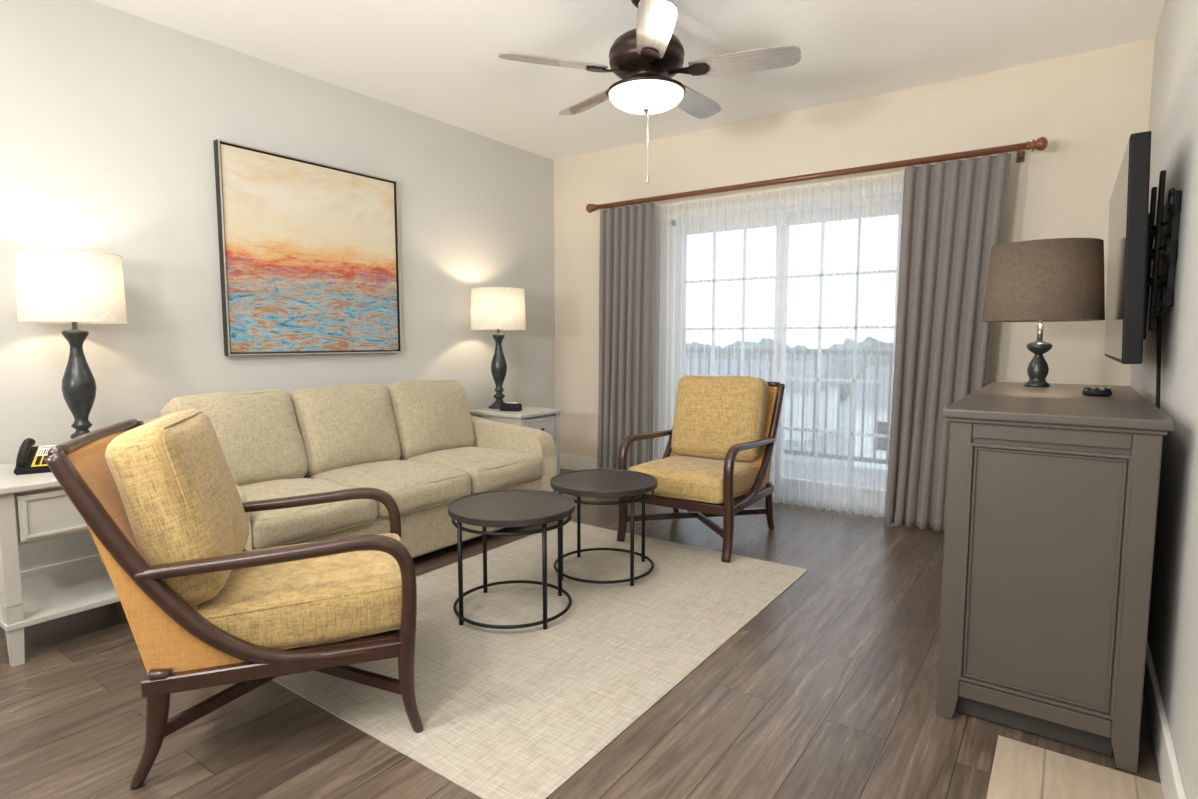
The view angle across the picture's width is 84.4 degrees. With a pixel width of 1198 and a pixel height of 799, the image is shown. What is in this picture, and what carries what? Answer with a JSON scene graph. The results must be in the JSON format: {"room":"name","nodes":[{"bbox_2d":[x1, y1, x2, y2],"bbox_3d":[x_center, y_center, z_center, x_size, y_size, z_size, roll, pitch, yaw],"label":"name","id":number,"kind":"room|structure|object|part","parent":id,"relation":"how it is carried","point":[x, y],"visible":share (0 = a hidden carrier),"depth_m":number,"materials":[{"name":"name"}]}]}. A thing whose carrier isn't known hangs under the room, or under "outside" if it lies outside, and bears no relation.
{"room":"hotel room","nodes":[
{"label":"hotel room","id":0,"kind":"room"},
{"bbox_2d":[0,0,554,570],"bbox_3d":[-2.493,-0.485,3.125,0.120,2.740,7.280,4,6,35],"label":"wall","id":1,"kind":"structure","parent":0,"point":[111,119],"depth_m":3.45,"materials":[{"name":"paint"}]},
{"bbox_2d":[21,554,99,579],"bbox_3d":[-2.438,0.818,3.204,0.016,0.130,7.040,4,6,35],"label":"baseboard","id":2,"kind":"structure","parent":1,"relation":"attached to","point":[30,573],"depth_m":3.08,"materials":[{"name":"white wood"}]},
{"bbox_2d":[213,139,401,355],"bbox_3d":[-1.710,-0.855,4.042,0.051,1.150,1.150,4,6,35],"label":"framed painting","id":3,"kind":"object","parent":1,"relation":"attached to","point":[309,250],"visible":1,"depth_m":3.95},
{"bbox_2d":[0,468,1160,798],"bbox_3d":[-0.788,1.039,2.042,4.310,0.100,7.280,4,6,35],"label":"floor","id":4,"kind":"structure","parent":0,"point":[829,691],"depth_m":2.04,"materials":[{"name":"brown wood"}]},
{"bbox_2d":[0,463,119,666],"bbox_3d":[-2.173,0.602,2.683,0.586,0.655,0.535,4,6,35],"label":"end table","id":5,"kind":"object","parent":4,"relation":"on","point":[34,508],"visible":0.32,"depth_m":2.43,"materials":[{"name":"paint"}]},
{"bbox_2d":[14,438,55,474],"bbox_3d":[-2.193,0.216,2.630,0.180,0.123,0.217,-3,6,-30],"label":"desk telephone","id":6,"kind":"object","parent":5,"relation":"on","point":[30,460],"visible":0.65,"depth_m":2.56,"materials":[{"name":"black plastic"}]},
{"bbox_3d":[-1.963,0.414,2.516,0.028,0.170,0.379,4,6,35],"label":"drawer","id":7,"kind":"part","parent":5,"relation":"part of","materials":[{"name":"paint"}]},
{"bbox_2d":[0,562,119,631],"bbox_3d":[-2.176,0.782,2.702,0.544,0.023,0.499,4,6,35],"label":"shelf","id":8,"kind":"object","parent":5,"relation":"attached to","point":[47,597],"depth_m":2.63,"materials":[{"name":"paint"}]},
{"bbox_2d":[13,247,127,438],"bbox_3d":[-2.294,-0.193,2.904,0.382,0.888,0.382,4,6,35],"label":"table lamp","id":9,"kind":"object","parent":5,"relation":"on","point":[75,287],"visible":0.87,"depth_m":2.77,"materials":[{"name":"white fabric"}]},
{"bbox_3d":[-2.294,-0.485,2.878,0.382,0.300,0.382,4,6,35],"label":"shade trim","id":10,"kind":"part","parent":9,"relation":"part of","materials":[{"name":"white fabric"}]},
{"bbox_3d":[-2.294,-0.485,2.878,0.376,0.295,0.376,4,6,35],"label":"lamp shade","id":11,"kind":"part","parent":9,"relation":"part of","materials":[{"name":"white fabric"}]},
{"bbox_2d":[118,380,556,557],"bbox_3d":[-1.290,0.382,3.693,1.091,0.910,2.090,4,6,35],"label":"sofa","id":12,"kind":"object","parent":4,"relation":"on","point":[420,443],"visible":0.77,"depth_m":3.52,"materials":[{"name":"fabric"}]},
{"bbox_2d":[160,389,306,485],"bbox_3d":[-1.804,0.216,3.302,0.288,0.513,0.630,-17,-6,35],"label":"cushion","id":13,"kind":"object","parent":12,"relation":"on","point":[261,435],"depth_m":3.26,"materials":[{"name":"fabric"}]},
{"bbox_3d":[-1.845,0.552,2.903,0.980,0.605,0.140,4,6,35],"label":"arm","id":14,"kind":"part","parent":12,"relation":"part of","materials":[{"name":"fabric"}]},
{"bbox_2d":[239,477,376,548],"bbox_3d":[-1.502,0.512,3.114,0.753,0.212,0.612,4,6,35],"label":"seat cushion","id":15,"kind":"object","parent":12,"relation":"on","point":[347,518],"depth_m":2.95,"materials":[{"name":"fabric"}]},
{"bbox_2d":[291,383,400,476],"bbox_3d":[-1.454,0.175,3.790,0.278,0.517,0.626,-17,-6,35],"label":"cushion","id":16,"kind":"object","parent":12,"relation":"on","point":[347,427],"depth_m":3.66,"materials":[{"name":"fabric"}]},
{"bbox_2d":[306,459,469,518],"bbox_3d":[-1.153,0.470,3.604,0.753,0.219,0.612,4,6,35],"label":"seat cushion","id":17,"kind":"object","parent":12,"relation":"on","point":[420,489],"depth_m":3.45,"materials":[{"name":"fabric"}]},
{"bbox_2d":[384,380,475,458],"bbox_3d":[-1.101,0.131,4.284,0.281,0.517,0.629,-17,-6,35],"label":"cushion","id":18,"kind":"object","parent":12,"relation":"on","point":[431,417],"depth_m":4.14,"materials":[{"name":"fabric"}]},
{"bbox_2d":[402,446,542,493],"bbox_3d":[-0.804,0.423,4.090,0.751,0.209,0.613,4,6,35],"label":"seat cushion","id":19,"kind":"object","parent":12,"relation":"on","point":[488,468],"depth_m":3.95,"materials":[{"name":"fabric"}]},
{"bbox_3d":[-0.712,0.408,4.484,0.980,0.605,0.140,4,6,35],"label":"arm","id":20,"kind":"part","parent":12,"relation":"part of","materials":[{"name":"fabric"}]},
{"bbox_2d":[470,406,562,492],"bbox_3d":[-0.626,0.402,4.884,0.576,0.655,0.470,4,6,35],"label":"end table","id":21,"kind":"object","parent":4,"relation":"on","point":[547,420],"visible":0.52,"depth_m":4.74,"materials":[{"name":"paint"}]},
{"bbox_2d":[470,287,525,408],"bbox_3d":[-0.753,-0.380,4.960,0.416,0.888,0.416,4,6,35],"label":"table lamp","id":22,"kind":"object","parent":21,"relation":"on","point":[492,308],"visible":0.92,"depth_m":4.79,"materials":[{"name":"white fabric"}]},
{"bbox_3d":[-0.753,-0.672,4.933,0.416,0.300,0.416,4,6,35],"label":"shade trim","id":23,"kind":"part","parent":22,"relation":"part of","materials":[{"name":"white fabric"}]},
{"bbox_3d":[-0.753,-0.672,4.933,0.410,0.295,0.410,4,6,35],"label":"lamp shade","id":24,"kind":"part","parent":22,"relation":"part of","materials":[{"name":"white fabric"}]},
{"bbox_2d":[500,402,521,410],"bbox_3d":[-0.638,0.052,4.780,0.150,0.060,0.070,1,5,15],"label":"alarm clock","id":25,"kind":"object","parent":21,"relation":"on","point":[510,406],"visible":1,"depth_m":4.76,"materials":[{"name":"black plastic"}]},
{"bbox_3d":[-0.420,0.213,4.719,0.028,0.170,0.314,4,6,35],"label":"drawer","id":26,"kind":"part","parent":21,"relation":"part of","materials":[{"name":"paint"}]},
{"bbox_2d":[272,521,807,798],"bbox_3d":[-0.189,0.905,2.932,1.540,0.004,2.160,4,6,35],"label":"area rug","id":27,"kind":"object","parent":4,"relation":"on","point":[504,713],"visible":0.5,"depth_m":2.44,"materials":[{"name":"beige carpet"}]},
{"bbox_2d":[44,410,422,788],"bbox_3d":[-1.059,0.507,2.100,0.886,0.940,0.698,-2,6,-20],"label":"armchair","id":28,"kind":"object","parent":27,"relation":"on","point":[157,499],"visible":1,"depth_m":1.82,"materials":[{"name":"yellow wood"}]},
{"bbox_3d":[-1.452,0.107,1.917,0.046,0.032,0.622,-2,6,-20],"label":"rail","id":29,"kind":"part","parent":28,"relation":"part of","materials":[{"name":"brown wood"}]},
{"bbox_3d":[-1.178,0.859,1.740,0.108,0.303,0.036,-2,6,-20],"label":"leg","id":30,"kind":"part","parent":28,"relation":"part of","materials":[{"name":"brown wood"}]},
{"bbox_2d":[105,410,247,607],"bbox_3d":[-1.251,0.304,2.012,0.207,0.526,0.594,-18,11,-18],"label":"cushion","id":31,"kind":"object","parent":28,"relation":"on","point":[176,499],"depth_m":1.78,"materials":[{"name":"fabric"}]},
{"bbox_3d":[-1.001,0.434,1.767,0.742,0.640,0.040,-2,6,-20],"label":"rail","id":32,"kind":"part","parent":28,"relation":"part of","materials":[{"name":"brown wood"}]},
{"bbox_3d":[-0.879,0.740,1.840,0.660,0.045,0.039,-2,6,-20],"label":"rail","id":33,"kind":"part","parent":28,"relation":"part of","materials":[{"name":"brown wood"}]},
{"bbox_3d":[-0.860,0.699,1.844,0.702,0.605,0.048,-2,6,-20],"label":"arm","id":34,"kind":"part","parent":28,"relation":"part of","materials":[{"name":"brown wood"}]},
{"bbox_2d":[198,532,402,649],"bbox_3d":[-0.941,0.616,2.154,0.631,0.188,0.608,-4,6,-20],"label":"seat cushion","id":35,"kind":"object","parent":28,"relation":"on","point":[348,599],"depth_m":1.92,"materials":[{"name":"fabric"}]},
{"bbox_3d":[-1.086,0.643,2.450,0.702,0.605,0.048,-2,6,-20],"label":"arm","id":36,"kind":"part","parent":28,"relation":"part of","materials":[{"name":"brown wood"}]},
{"bbox_2d":[448,489,574,629],"bbox_3d":[-0.371,0.676,2.845,0.536,0.468,0.536,-4,7,-38],"label":"round side table","id":37,"kind":"object","parent":27,"relation":"on","point":[508,508],"visible":1,"depth_m":2.71,"materials":[{"name":"black metal"}]},
{"bbox_2d":[550,469,657,585],"bbox_3d":[0.024,0.632,3.328,0.536,0.468,0.536,-3,6,-32],"label":"round side table","id":38,"kind":"object","parent":27,"relation":"on","point":[597,483],"visible":0.92,"depth_m":3.24,"materials":[{"name":"black metal"}]},
{"bbox_2d":[617,375,784,562],"bbox_3d":[0.632,0.336,3.970,0.698,0.941,0.887,3,6,33],"label":"armchair","id":39,"kind":"object","parent":27,"relation":"on","point":[716,460],"visible":0.94,"depth_m":3.93,"materials":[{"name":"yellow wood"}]},
{"bbox_3d":[0.311,0.494,4.089,0.048,0.605,0.702,3,6,33],"label":"arm","id":40,"kind":"part","parent":39,"relation":"part of","materials":[{"name":"brown wood"}]},
{"bbox_3d":[0.395,0.214,4.189,0.040,0.640,0.742,3,6,33],"label":"rail","id":41,"kind":"part","parent":39,"relation":"part of","materials":[{"name":"brown wood"}]},
{"bbox_2d":[628,456,758,503],"bbox_3d":[0.563,0.456,3.876,0.608,0.187,0.636,3,4,33],"label":"seat cushion","id":42,"kind":"object","parent":39,"relation":"on","point":[681,479],"depth_m":3.65,"materials":[{"name":"fabric"}]},
{"bbox_2d":[671,375,767,461],"bbox_3d":[0.746,0.111,4.121,0.593,0.524,0.210,3,-9,33],"label":"cushion","id":43,"kind":"object","parent":39,"relation":"on","point":[713,414],"depth_m":4.03,"materials":[{"name":"fabric"}]},
{"bbox_3d":[0.853,0.527,3.731,0.048,0.605,0.702,3,6,33],"label":"arm","id":44,"kind":"part","parent":39,"relation":"part of","materials":[{"name":"brown wood"}]},
{"bbox_3d":[0.865,0.566,3.752,0.039,0.045,0.660,3,6,33],"label":"rail","id":45,"kind":"part","parent":39,"relation":"part of","materials":[{"name":"brown wood"}]},
{"bbox_3d":[0.937,0.246,3.832,0.040,0.640,0.742,3,6,33],"label":"rail","id":46,"kind":"part","parent":39,"relation":"part of","materials":[{"name":"brown wood"}]},
{"bbox_3d":[1.041,0.651,4.027,0.036,0.303,0.108,3,6,33],"label":"leg","id":47,"kind":"part","parent":39,"relation":"part of","materials":[{"name":"brown wood"}]},
{"bbox_3d":[0.865,-0.108,4.282,0.622,0.032,0.046,3,6,33],"label":"rail","id":48,"kind":"part","parent":39,"relation":"part of","materials":[{"name":"brown wood"}]},
{"bbox_2d":[936,382,1174,772],"bbox_3d":[1.689,0.462,2.493,0.532,0.962,1.545,4,6,35],"label":"sideboard","id":49,"kind":"object","parent":4,"relation":"on","point":[1052,493],"visible":1,"depth_m":1.88,"materials":[{"name":"paint"}]},
{"bbox_2d":[982,238,1104,386],"bbox_3d":[1.921,-0.362,2.872,0.444,0.610,0.444,4,6,35],"label":"table lamp","id":50,"kind":"object","parent":49,"relation":"on","point":[1055,279],"visible":1,"depth_m":2.69,"materials":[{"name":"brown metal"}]},
{"bbox_2d":[1037,324,1043,340],"bbox_3d":[1.921,-0.292,2.878,0.022,0.070,0.022,4,6,35],"label":"socket","id":51,"kind":"object","parent":50,"relation":"attached to","point":[1040,326],"depth_m":2.87,"materials":[{"name":"metal"}]},
{"bbox_3d":[1.921,-0.504,2.859,0.444,0.325,0.444,4,6,35],"label":"lamp shade","id":52,"kind":"part","parent":50,"relation":"part of","materials":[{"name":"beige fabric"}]},
{"bbox_3d":[1.257,0.499,1.888,0.380,0.847,0.020,4,6,35],"label":"panel","id":53,"kind":"part","parent":49,"relation":"part of","materials":[{"name":"paint"}]},
{"bbox_3d":[1.690,0.017,2.452,0.506,0.012,1.521,4,6,35],"label":"moulding","id":54,"kind":"part","parent":49,"relation":"part of","materials":[{"name":"paint"}]},
{"bbox_2d":[1082,387,1111,396],"bbox_3d":[1.822,-0.028,2.417,0.088,0.027,0.088,4,6,35],"label":"puck","id":55,"kind":"object","parent":49,"relation":"on","point":[1105,392],"visible":1,"depth_m":2.39,"materials":[{"name":"black plastic"}]},
{"bbox_2d":[986,735,1163,798],"bbox_3d":[0.003,1.175,-0.018,0.385,0.003,4.600,4,6,35],"label":"floor tile inset","id":56,"kind":"structure","parent":4,"relation":"on","point":[1020,770],"depth_m":1.76,"materials":[{"name":"beige tile"}]},
{"bbox_2d":[90,0,1164,159],"bbox_3d":[-0.788,-1.789,1.784,4.310,0.100,7.280,4,6,35],"label":"ceiling","id":57,"kind":"structure","parent":0,"point":[439,60],"depth_m":3.55,"materials":[{"name":"paint"}]},
{"bbox_2d":[498,0,800,182],"bbox_3d":[0.248,-1.429,3.064,1.298,0.850,1.245,4,6,35],"label":"ceiling fan","id":58,"kind":"object","parent":57,"relation":"hanging from","point":[646,57],"depth_m":2.90,"materials":[{"name":"brown wood"}]},
{"bbox_2d":[686,348,892,464],"bbox_3d":[2.200,0.065,6.128,7.100,1.140,0.080,4,6,35],"label":"balcony railing","id":59,"kind":"object","parent":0,"point":[687,349],"depth_m":6.19,"materials":[{"name":"grey metal"}]},
{"bbox_2d":[554,39,1154,460],"bbox_3d":[1.292,-0.639,4.814,4.070,2.740,0.120,4,6,35],"label":"wall","id":60,"kind":"structure","parent":0,"point":[1087,106],"depth_m":4.17,"materials":[{"name":"paint"}]},
{"bbox_2d":[560,454,596,470],"bbox_3d":[1.253,0.666,4.877,4.038,0.130,0.016,4,6,35],"label":"baseboard","id":61,"kind":"structure","parent":60,"relation":"attached to","point":[569,462],"depth_m":5.90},
{"bbox_2d":[661,183,902,458],"bbox_3d":[1.276,-0.343,4.766,1.890,2.160,0.020,4,6,35],"label":"door frame","id":62,"kind":"structure","parent":60,"relation":"attached to","point":[793,200],"depth_m":5.04,"materials":[{"name":"white wood"}]},
{"bbox_2d":[670,194,901,513],"bbox_3d":[1.320,-0.319,4.830,1.770,2.100,0.090,4,6,35],"label":"door","id":63,"kind":"structure","parent":60,"relation":"in","point":[793,210],"depth_m":4.85,"materials":[{"name":"white wood"}]},
{"bbox_2d":[675,202,901,507],"bbox_3d":[1.315,-0.313,4.823,1.690,2.030,0.102,4,6,35],"label":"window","id":64,"kind":"structure","parent":63,"relation":"attached to","point":[709,225],"depth_m":4.76,"materials":[{"name":"white wood"}]},
{"bbox_3d":[1.300,-0.315,4.786,0.020,0.200,0.025,4,6,35],"label":"handle","id":65,"kind":"part","parent":64,"relation":"part of","materials":[{"name":"white metal"}]},
{"bbox_3d":[1.662,-0.295,4.617,0.885,2.030,0.035,4,6,35],"label":"sash","id":66,"kind":"part","parent":64,"relation":"part of","materials":[{"name":"glass"}]},
{"bbox_2d":[586,137,1047,212],"bbox_3d":[1.222,-1.473,4.545,3.094,0.072,0.276,4,6,35],"label":"curtain rod","id":67,"kind":"object","parent":60,"relation":"attached to","point":[1041,143],"visible":0.93,"depth_m":4.15,"materials":[{"name":"brown wood"}]},
{"bbox_2d":[597,203,654,469],"bbox_3d":[0.194,-0.413,5.249,0.540,2.188,0.093,4,6,35],"label":"curtain","id":68,"kind":"object","parent":67,"relation":"hanging from","point":[626,252],"visible":0.88,"depth_m":5.21,"materials":[{"name":"fabric"}]},
{"bbox_2d":[653,173,903,516],"bbox_3d":[1.184,-0.358,4.674,1.886,2.175,0.064,4,6,35],"label":"sheer curtain","id":69,"kind":"object","parent":67,"relation":"hanging from","point":[863,477],"visible":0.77,"depth_m":4.50,"materials":[{"name":"white fabric"}]},
{"bbox_2d":[884,153,1011,530],"bbox_3d":[2.046,-0.294,3.935,0.592,2.188,0.092,4,6,35],"label":"curtain","id":70,"kind":"object","parent":67,"relation":"hanging from","point":[953,212],"visible":0.87,"depth_m":3.94,"materials":[{"name":"fabric"}]},
{"bbox_2d":[1130,0,1197,798],"bbox_3d":[0.917,-0.265,0.700,0.120,2.740,7.280,4,6,35],"label":"wall","id":71,"kind":"structure","parent":0,"point":[1172,636],"depth_m":2.02,"materials":[{"name":"paint"}]},
{"bbox_2d":[1147,170,1181,408],"bbox_3d":[2.003,-0.068,2.406,0.067,1.441,0.562,4,6,35],"label":"mount","id":72,"kind":"object","parent":71,"relation":"attached to","point":[1165,234],"depth_m":2.26,"materials":[{"name":"black metal"}]},
{"bbox_2d":[1104,131,1151,363],"bbox_3d":[2.068,-0.523,2.591,0.076,0.730,1.200,2,5,35],"label":"television","id":73,"kind":"object","parent":72,"relation":"attached to","point":[1129,217],"visible":1,"depth_m":2.13,"materials":[{"name":"black plastic"}]},
{"bbox_2d":[1143,640,1186,798],"bbox_3d":[0.862,1.032,0.858,0.016,0.130,7.040,4,6,35],"label":"baseboard","id":74,"kind":"structure","parent":71,"relation":"attached to","point":[1167,762],"depth_m":1.80,"materials":[{"name":"white wood"}]},
{"label":"outside","id":75,"kind":"structure","parent":0,"visible":0},
{"bbox_2d":[785,399,856,465],"bbox_3d":[62.701,-3.303,94.439,240.000,0.200,213.560,4,6,35],"label":"lawn","id":76,"kind":"structure","parent":75,"point":[841,400],"depth_m":32.63,"materials":[{"name":"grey plant"}]},
{"bbox_2d":[686,338,892,399],"bbox_3d":[39.538,-1.891,50.578,139.901,6.305,21.464,4,6,35],"label":"tree line","id":77,"kind":"object","parent":76,"relation":"on","point":[848,362],"visible":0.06,"depth_m":57.85,"materials":[{"name":"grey plant"}]},
{"bbox_2d":[785,386,837,441],"bbox_3d":[7.246,0.314,39.252,12.000,2.600,6.000,4,6,35],"label":"wall","id":78,"kind":"structure","parent":76,"relation":"on","point":[836,387],"depth_m":33.93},
{"bbox_2d":[686,359,847,390],"bbox_3d":[7.246,-1.678,39.071,12.800,1.400,6.800,4,6,35],"label":"roof","id":79,"kind":"structure","parent":78,"relation":"on","point":[703,371],"depth_m":36.20,"materials":[{"name":"grey"}]},
{"bbox_2d":[855,406,890,469],"bbox_3d":[15.967,1.546,25.708,10.000,2.600,6.000,4,6,35],"label":"wall","id":80,"kind":"structure","parent":76,"relation":"on","point":[883,467],"depth_m":25.89,"materials":[{"name":"white"}]},
{"bbox_2d":[845,367,891,406],"bbox_3d":[15.967,-0.445,25.527,10.800,1.400,6.800,4,6,35],"label":"roof","id":81,"kind":"structure","parent":80,"relation":"on","point":[847,402],"depth_m":26.52,"materials":[{"name":"grey"}]},
{"bbox_2d":[877,421,889,449],"bbox_3d":[14.621,1.646,22.962,9.400,1.100,0.070,4,6,35],"label":"windows","id":82,"kind":"structure","parent":80,"relation":"in","point":[884,440],"depth_m":25.53,"materials":[{"name":"grey glass"}]},
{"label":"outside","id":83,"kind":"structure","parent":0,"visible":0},
{"bbox_2d":[770,459,884,488],"bbox_3d":[1.813,0.771,5.649,7.100,0.180,1.630,4,6,35],"label":"balcony slab","id":84,"kind":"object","parent":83,"point":[809,469],"visible":0.08,"depth_m":5.89,"materials":[{"name":"white concrete"}]}
]}

